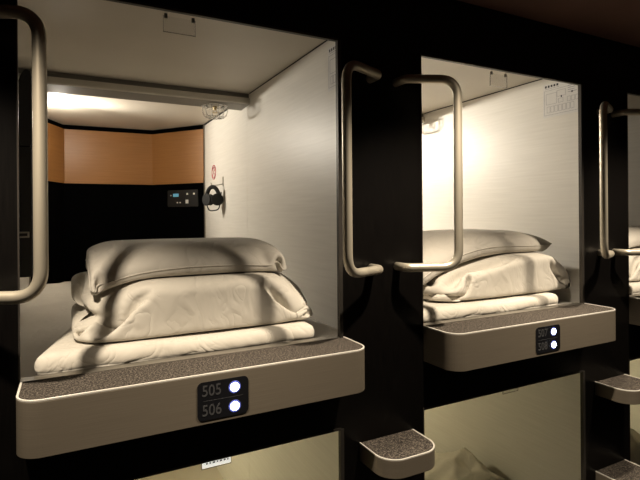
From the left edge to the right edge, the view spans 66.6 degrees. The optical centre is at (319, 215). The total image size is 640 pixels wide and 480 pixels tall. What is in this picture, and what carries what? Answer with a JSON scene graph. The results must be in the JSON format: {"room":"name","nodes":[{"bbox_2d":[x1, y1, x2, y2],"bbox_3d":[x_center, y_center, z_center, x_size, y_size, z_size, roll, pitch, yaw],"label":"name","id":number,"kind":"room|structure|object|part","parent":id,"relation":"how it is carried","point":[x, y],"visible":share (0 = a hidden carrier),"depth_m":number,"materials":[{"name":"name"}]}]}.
{"room":"dormitory","nodes":[
{"label":"dormitory","id":0,"kind":"room"},
{"bbox_2d":[20,277,28,289],"bbox_3d":[-1.263,-0.093,1.973,0.012,1.075,2.065,0,0,-27],"label":"wall","id":1,"kind":"structure","parent":0,"point":[24,281],"depth_m":2.58,"materials":[{"name":"white plastic"}]},
{"bbox_2d":[18,69,31,147],"bbox_3d":[-1.229,-0.438,2.004,0.081,0.312,0.105,0,0,-27],"label":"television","id":2,"kind":"object","parent":1,"relation":"attached to","point":[25,79],"visible":0.56,"depth_m":1.97,"materials":[{"name":"black plastic"}]},
{"bbox_2d":[19,147,32,277],"bbox_3d":[-1.224,-0.015,1.999,0.078,0.526,0.125,0,0,-27],"label":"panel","id":3,"kind":"object","parent":1,"relation":"attached to","point":[25,153],"visible":0.66,"depth_m":1.97,"materials":[{"name":"black plastic"}]},
{"bbox_2d":[30,118,203,283],"bbox_3d":[-1.359,-0.092,3.314,1.070,1.075,0.418,0,0,-27],"label":"wall","id":4,"kind":"structure","parent":0,"point":[105,184],"depth_m":3.43,"materials":[{"name":"orange wood"}]},
{"bbox_3d":[-1.358,0.109,3.316,1.070,0.673,0.414,0,0,-27],"label":"black panel","id":5,"kind":"part","parent":4,"relation":"part of","materials":[{"name":"black plastic"}]},
{"bbox_2d":[29,124,205,284],"bbox_3d":[-1.264,-0.108,3.132,1.074,1.045,0.025,0,0,-27],"label":"trim","id":6,"kind":"structure","parent":4,"relation":"attached to","point":[203,124],"depth_m":3.36,"materials":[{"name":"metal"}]},
{"bbox_3d":[-1.361,-0.412,3.314,1.070,0.370,0.418,0,0,-27],"label":"wood panel","id":7,"kind":"part","parent":4,"relation":"part of","materials":[{"name":"brown wood"}]},
{"bbox_2d":[168,189,197,206],"bbox_3d":[-0.974,-0.125,3.450,0.275,0.118,0.009,0,0,26],"label":"control panel","id":8,"kind":"object","parent":4,"relation":"attached to","point":[176,198],"visible":1,"depth_m":3.45,"materials":[{"name":"black plastic"}]},
{"bbox_2d":[18,0,325,129],"bbox_3d":[-0.905,-0.640,2.428,1.074,0.015,2.540,0,0,-27],"label":"ceiling","id":9,"kind":"structure","parent":0,"point":[97,38],"depth_m":1.91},
{"bbox_2d":[18,68,249,109],"bbox_3d":[-0.866,-0.602,2.352,1.050,0.062,0.154,0,0,-27],"label":"beam","id":10,"kind":"structure","parent":9,"relation":"attached to","point":[57,82],"depth_m":2.31,"materials":[{"name":"plastic"}]},
{"bbox_2d":[202,103,227,119],"bbox_3d":[-0.543,-0.539,2.518,0.136,0.070,0.136,0,0,-27],"label":"sprinkler head","id":11,"kind":"object","parent":10,"relation":"attached to","point":[214,106],"visible":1,"depth_m":2.51},
{"bbox_3d":[-0.543,-0.570,2.518,0.080,0.008,0.080,0,0,-27],"label":"ceiling plate","id":12,"kind":"part","parent":11,"relation":"part of","materials":[{"name":"metal"}]},
{"bbox_2d":[137,464,223,479],"bbox_3d":[-0.887,1.635,2.428,1.074,0.015,2.540,0,0,-27],"label":"floor","id":13,"kind":"structure","parent":0,"point":[195,472],"depth_m":3.05,"materials":[{"name":"beige"}]},
{"bbox_2d":[205,41,338,479],"bbox_3d":[-0.314,0.492,2.461,0.014,2.260,2.065,0,0,-27],"label":"wall","id":14,"kind":"structure","parent":0,"point":[275,156],"depth_m":2.08,"materials":[{"name":"white laminate"}]},
{"bbox_2d":[204,40,327,125],"bbox_3d":[-0.327,-0.633,2.450,0.003,0.009,2.050,0,0,-27],"label":"trim","id":15,"kind":"structure","parent":14,"relation":"attached to","point":[326,40],"depth_m":2.15,"materials":[{"name":"black plastic"}]},
{"bbox_2d":[328,44,335,91],"bbox_3d":[0.075,-0.528,1.675,0.001,0.157,0.200,0,0,-27],"label":"notice","id":16,"kind":"object","parent":14,"relation":"attached to","point":[331,50],"visible":0.23,"depth_m":1.74,"materials":[{"name":"paper"}]},
{"bbox_3d":[-0.625,-0.210,2.952,0.078,0.061,0.018,0,0,-27],"label":"wall hook","id":17,"kind":"object","parent":14,"relation":"attached to","visible":0},
{"bbox_2d":[202,185,223,210],"bbox_3d":[-0.647,-0.108,2.939,0.139,0.159,0.064,0,0,13],"label":"headphones","id":18,"kind":"object","parent":17,"relation":"hanging from","point":[217,199],"visible":1,"depth_m":2.92,"materials":[{"name":"black plastic"}]},
{"bbox_2d":[202,194,211,205],"bbox_3d":[-0.676,-0.099,2.943,0.074,0.074,0.034,0,0,38],"label":"ear cup","id":19,"kind":"object","parent":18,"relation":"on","point":[207,198],"depth_m":2.93,"materials":[{"name":"black plastic"}]},
{"bbox_2d":[211,193,223,205],"bbox_3d":[-0.618,-0.099,2.930,0.074,0.074,0.034,0,0,-12],"label":"ear cup","id":20,"kind":"object","parent":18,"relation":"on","point":[217,199],"depth_m":2.91,"materials":[{"name":"black plastic"}]},
{"bbox_2d":[0,0,639,479],"bbox_3d":[1.010,0.547,1.976,6.800,2.610,0.010,0,0,-27],"label":"wall","id":21,"kind":"structure","parent":0,"point":[382,312],"depth_m":1.57,"materials":[{"name":"black laminate"}]},
{"bbox_2d":[0,4,48,304],"bbox_3d":[-0.682,-0.127,1.015,0.220,0.622,0.062,0,0,10],"label":"handle","id":22,"kind":"object","parent":21,"relation":"attached to","point":[38,32],"visible":1,"depth_m":1.00,"materials":[{"name":"metal"}]},
{"bbox_2d":[16,0,342,383],"bbox_3d":[-0.311,-0.070,1.296,0.844,0.935,0.014,0,0,-27],"label":"trim","id":23,"kind":"structure","parent":21,"relation":"attached to","point":[337,41],"depth_m":1.47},
{"bbox_2d":[163,13,195,36],"bbox_3d":[-0.380,-0.516,1.317,0.086,0.049,0.006,0,0,-27],"label":"card holder","id":24,"kind":"object","parent":21,"relation":"hanging from","point":[193,21],"visible":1,"depth_m":1.32,"materials":[{"name":"white plastic"}]},
{"bbox_2d":[16,335,364,458],"bbox_3d":[-0.273,0.430,1.238,0.847,0.120,0.179,0,0,-27],"label":"ledge","id":25,"kind":"object","parent":21,"relation":"attached to","point":[71,411],"visible":1,"depth_m":1.14,"materials":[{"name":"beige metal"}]},
{"bbox_3d":[-0.231,0.434,1.163,0.124,0.090,0.004,0,0,-27],"label":"panel plate","id":26,"kind":"part","parent":25,"relation":"part of","materials":[{"name":"black plastic"}]},
{"bbox_2d":[230,382,238,391],"bbox_3d":[-0.205,0.412,1.173,0.022,0.022,0.001,0,0,-27],"label":"indicator light","id":27,"kind":"object","parent":25,"relation":"on","point":[234,386],"depth_m":1.17,"materials":[{"name":"white plastic"}]},
{"bbox_2d":[231,401,238,410],"bbox_3d":[-0.205,0.458,1.173,0.022,0.022,0.001,0,0,-27],"label":"indicator light","id":28,"kind":"object","parent":25,"relation":"attached to","point":[234,404],"depth_m":1.17,"materials":[{"name":"white plastic"}]},
{"bbox_2d":[201,457,230,469],"bbox_3d":[-0.281,0.662,1.323,0.082,0.037,0.006,0,0,-27],"label":"label","id":29,"kind":"object","parent":21,"relation":"hanging from","point":[224,461],"visible":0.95,"depth_m":1.32,"materials":[{"name":"white paper"}]},
{"bbox_2d":[123,428,343,479],"bbox_3d":[-0.301,1.115,1.296,0.844,0.935,0.014,0,0,-27],"label":"trim","id":30,"kind":"structure","parent":21,"relation":"attached to","point":[340,431],"depth_m":1.38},
{"bbox_2d":[341,60,382,277],"bbox_3d":[0.134,-0.134,1.436,0.063,0.622,0.222,0,0,26],"label":"handle","id":31,"kind":"object","parent":21,"relation":"attached to","point":[373,74],"visible":1,"depth_m":1.35,"materials":[{"name":"metal"}]},
{"bbox_2d":[359,429,434,478],"bbox_3d":[0.249,0.730,1.492,0.207,0.056,0.150,0,0,-27],"label":"step","id":32,"kind":"structure","parent":21,"relation":"attached to","point":[408,453],"depth_m":1.45,"materials":[{"name":"grey carpet"}]},
{"bbox_2d":[392,74,462,271],"bbox_3d":[0.340,-0.135,1.542,0.220,0.622,0.062,0,0,10],"label":"handle","id":33,"kind":"object","parent":21,"relation":"attached to","point":[451,82],"visible":1,"depth_m":1.53,"materials":[{"name":"metal"}]},
{"bbox_2d":[489,71,506,88],"bbox_3d":[0.684,-0.522,1.867,0.090,0.055,0.006,0,0,-27],"label":"card holder","id":34,"kind":"object","parent":21,"relation":"hanging from","point":[491,72],"visible":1,"depth_m":1.86,"materials":[{"name":"white plastic"}]},
{"bbox_2d":[420,53,584,333],"bbox_3d":[0.711,-0.078,1.824,0.844,0.935,0.014,0,0,-27],"label":"trim","id":35,"kind":"structure","parent":21,"relation":"attached to","point":[580,86],"depth_m":2.01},
{"bbox_2d":[423,370,585,479],"bbox_3d":[0.721,1.107,1.824,0.844,0.935,0.014,0,0,-27],"label":"trim","id":36,"kind":"structure","parent":21,"relation":"attached to","point":[582,373],"depth_m":2.01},
{"bbox_2d":[423,302,615,371],"bbox_3d":[0.749,0.422,1.765,0.847,0.120,0.179,0,0,-27],"label":"ledge","id":37,"kind":"object","parent":21,"relation":"attached to","point":[482,341],"visible":1,"depth_m":1.65,"materials":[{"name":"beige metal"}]},
{"bbox_3d":[0.791,0.426,1.690,0.124,0.090,0.004,0,0,-27],"label":"panel plate","id":38,"kind":"part","parent":37,"relation":"part of","materials":[{"name":"black plastic"}]},
{"bbox_2d":[596,101,614,258],"bbox_3d":[1.156,-0.142,1.963,0.063,0.622,0.222,0,0,26],"label":"handle","id":39,"kind":"object","parent":21,"relation":"attached to","point":[605,108],"visible":1,"depth_m":1.87,"materials":[{"name":"metal"}]},
{"bbox_2d":[595,374,639,404],"bbox_3d":[1.280,0.722,2.025,0.207,0.056,0.150,0,0,-27],"label":"step","id":40,"kind":"structure","parent":21,"relation":"attached to","point":[624,389],"depth_m":1.99,"materials":[{"name":"beige metal"}]},
{"bbox_2d":[595,459,639,479],"bbox_3d":[1.282,1.097,2.025,0.207,0.056,0.150,0,0,-27],"label":"step","id":41,"kind":"structure","parent":21,"relation":"attached to","point":[625,469],"depth_m":2.04,"materials":[{"name":"grey carpet"}]},
{"bbox_2d":[611,109,639,255],"bbox_3d":[1.362,-0.143,2.070,0.220,0.622,0.062,0,0,10],"label":"handle","id":42,"kind":"object","parent":21,"relation":"attached to","point":[623,252],"visible":0.98,"depth_m":2.06,"materials":[{"name":"metal"}]},
{"bbox_2d":[627,92,639,302],"bbox_3d":[1.733,-0.086,2.351,0.844,0.935,0.014,0,0,-27],"label":"trim","id":43,"kind":"structure","parent":21,"relation":"attached to","point":[629,93],"depth_m":2.15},
{"bbox_2d":[629,357,639,461],"bbox_3d":[1.742,1.099,2.351,0.844,0.935,0.014,0,0,-27],"label":"trim","id":44,"kind":"structure","parent":21,"relation":"attached to","point":[636,357],"depth_m":2.15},
{"bbox_2d":[629,294,639,325],"bbox_3d":[1.770,0.414,2.294,0.847,0.120,0.176,0,0,-27],"label":"ledge","id":45,"kind":"object","parent":21,"relation":"attached to","point":[634,300],"visible":0.82,"depth_m":2.14,"materials":[{"name":"beige metal"}]},
{"bbox_2d":[421,57,539,113],"bbox_3d":[0.117,-0.648,2.955,1.074,0.015,2.540,0,0,-27],"label":"ceiling","id":46,"kind":"structure","parent":0,"point":[474,82],"depth_m":2.36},
{"bbox_2d":[422,79,580,479],"bbox_3d":[0.708,0.484,2.988,0.014,2.260,2.065,0,0,-27],"label":"wall","id":47,"kind":"structure","parent":0,"point":[521,172],"depth_m":2.44,"materials":[{"name":"white plastic"}]},
{"bbox_2d":[424,79,541,113],"bbox_3d":[0.695,-0.641,2.978,0.003,0.009,2.050,0,0,-27],"label":"trim","id":48,"kind":"structure","parent":47,"relation":"attached to","point":[539,79],"depth_m":2.57,"materials":[{"name":"black plastic"}]},
{"bbox_2d":[543,82,577,118],"bbox_3d":[1.097,-0.536,2.202,0.001,0.157,0.200,0,0,-27],"label":"notice","id":49,"kind":"object","parent":47,"relation":"attached to","point":[559,98],"visible":0.94,"depth_m":2.21,"materials":[{"name":"paper"}]},
{"bbox_2d":[457,0,639,47],"bbox_3d":[1.506,-0.782,0.994,6.800,0.040,2.200,0,0,-27],"label":"ceiling","id":50,"kind":"structure","parent":0,"point":[614,20],"depth_m":1.83,"materials":[{"name":"brown paint"}]},
{"bbox_2d":[628,115,639,433],"bbox_3d":[1.730,0.476,3.516,0.014,2.260,2.065,0,0,-27],"label":"wall","id":51,"kind":"structure","parent":0,"point":[633,120],"depth_m":3.04,"materials":[{"name":"white laminate"}]},
{"bbox_2d":[628,94,639,108],"bbox_3d":[1.139,-0.656,3.483,1.074,0.015,2.540,0,0,-27],"label":"ceiling","id":52,"kind":"structure","parent":0,"point":[633,101],"depth_m":2.81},
{"bbox_3d":[-0.896,0.450,2.428,1.074,0.015,2.540,0,0,-27],"label":"floor","id":53,"kind":"structure","parent":0,"visible":0},
{"bbox_2d":[20,282,337,377],"bbox_3d":[-0.791,0.418,2.223,1.042,0.047,2.000,0,0,-27],"label":"mattress","id":54,"kind":"object","parent":53,"relation":"on","point":[44,319],"visible":0.1,"depth_m":1.78,"materials":[{"name":"white fabric"}]},
{"bbox_2d":[34,320,313,375],"bbox_3d":[-0.482,0.359,1.592,0.751,0.060,0.632,0,0,-27],"label":"pad","id":55,"kind":"object","parent":54,"relation":"on","point":[66,354],"visible":0.38,"depth_m":1.29,"materials":[{"name":"white fabric"}]},
{"bbox_2d":[71,271,312,342],"bbox_3d":[-0.426,0.251,1.605,0.701,0.149,0.534,0,0,-27],"label":"duvet","id":56,"kind":"object","parent":55,"relation":"on","point":[183,304],"visible":0.81,"depth_m":1.36,"materials":[{"name":"white fabric"}]},
{"bbox_2d":[85,237,285,294],"bbox_3d":[-0.453,0.145,1.607,0.570,0.136,0.432,0,0,-27],"label":"pillow","id":57,"kind":"object","parent":56,"relation":"on","point":[109,264],"visible":1,"depth_m":1.43,"materials":[{"name":"white fabric"}]},
{"bbox_3d":[0.126,0.442,2.955,1.074,0.015,2.540,0,0,-27],"label":"floor","id":58,"kind":"structure","parent":0,"visible":0},
{"bbox_2d":[558,300,571,304],"bbox_3d":[0.231,0.410,2.751,1.042,0.047,2.000,0,0,-27],"label":"mattress","id":59,"kind":"object","parent":58,"relation":"on","point":[559,301],"visible":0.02,"depth_m":2.14,"materials":[{"name":"white fabric"}]},
{"bbox_2d":[423,292,557,322],"bbox_3d":[0.529,0.351,2.114,0.729,0.060,0.631,0,0,-27],"label":"pad","id":60,"kind":"object","parent":59,"relation":"on","point":[433,311],"visible":0.3,"depth_m":1.83,"materials":[{"name":"white fabric"}]},
{"bbox_2d":[423,252,569,301],"bbox_3d":[0.661,0.238,2.183,0.793,0.159,0.545,0,0,-27],"label":"duvet","id":61,"kind":"object","parent":60,"relation":"on","point":[515,273],"visible":0.57,"depth_m":1.93,"materials":[{"name":"white fabric"}]},
{"bbox_2d":[423,229,551,284],"bbox_3d":[0.567,0.186,2.144,0.772,0.244,0.455,0,0,-27],"label":"pillow","id":62,"kind":"object","parent":61,"relation":"on","point":[438,245],"visible":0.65,"depth_m":1.97,"materials":[{"name":"white fabric"}]},
{"bbox_3d":[0.135,1.626,2.955,1.074,0.015,2.540,0,0,-27],"label":"floor","id":63,"kind":"structure","parent":0,"visible":0},
{"bbox_3d":[0.240,1.595,2.751,1.042,0.047,2.000,0,0,-27],"label":"mattress","id":64,"kind":"object","parent":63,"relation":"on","visible":0},
{"bbox_2d":[425,447,504,479],"bbox_3d":[0.375,1.411,2.513,1.018,0.312,1.071,0,0,-27],"label":"duvet","id":65,"kind":"object","parent":64,"relation":"on","point":[461,464],"visible":0.27,"depth_m":2.52,"materials":[{"name":"white fabric"}]},
{"bbox_3d":[1.148,0.434,3.483,1.074,0.015,2.540,0,0,-27],"label":"floor","id":66,"kind":"structure","parent":0,"visible":0},
{"bbox_3d":[1.253,0.402,3.278,1.042,0.047,2.000,0,0,-27],"label":"mattress","id":67,"kind":"object","parent":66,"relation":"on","visible":0},
{"bbox_2d":[629,281,639,294],"bbox_3d":[1.571,0.342,2.652,0.740,0.062,0.630,0,0,-27],"label":"pad","id":68,"kind":"object","parent":67,"relation":"on","point":[634,286],"visible":0.08,"depth_m":2.25,"materials":[{"name":"white fabric"}]},
{"bbox_2d":[629,246,639,280],"bbox_3d":[1.595,0.235,2.660,0.701,0.149,0.534,0,0,-27],"label":"duvet","id":69,"kind":"object","parent":68,"relation":"on","point":[634,261],"visible":0.06,"depth_m":2.35,"materials":[{"name":"white fabric"}]},
{"bbox_2d":[629,226,639,247],"bbox_3d":[1.590,0.124,2.661,0.566,0.136,0.428,0,0,-27],"label":"pillow","id":70,"kind":"object","parent":69,"relation":"on","point":[634,231],"visible":0.07,"depth_m":2.43,"materials":[{"name":"white fabric"}]},
{"bbox_3d":[1.157,1.618,3.483,1.074,0.015,2.540,0,0,-27],"label":"floor","id":71,"kind":"structure","parent":0,"visible":0},
{"bbox_3d":[1.262,1.587,3.278,1.042,0.047,2.000,0,0,-27],"label":"mattress","id":72,"kind":"object","parent":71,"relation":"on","visible":0},
{"bbox_2d":[630,427,639,465],"bbox_3d":[1.393,1.322,3.011,0.940,0.475,1.125,0,0,-27],"label":"duvet","id":73,"kind":"object","parent":72,"relation":"on","point":[634,436],"visible":0.02,"depth_m":2.67,"materials":[{"name":"white fabric"}]}
]}

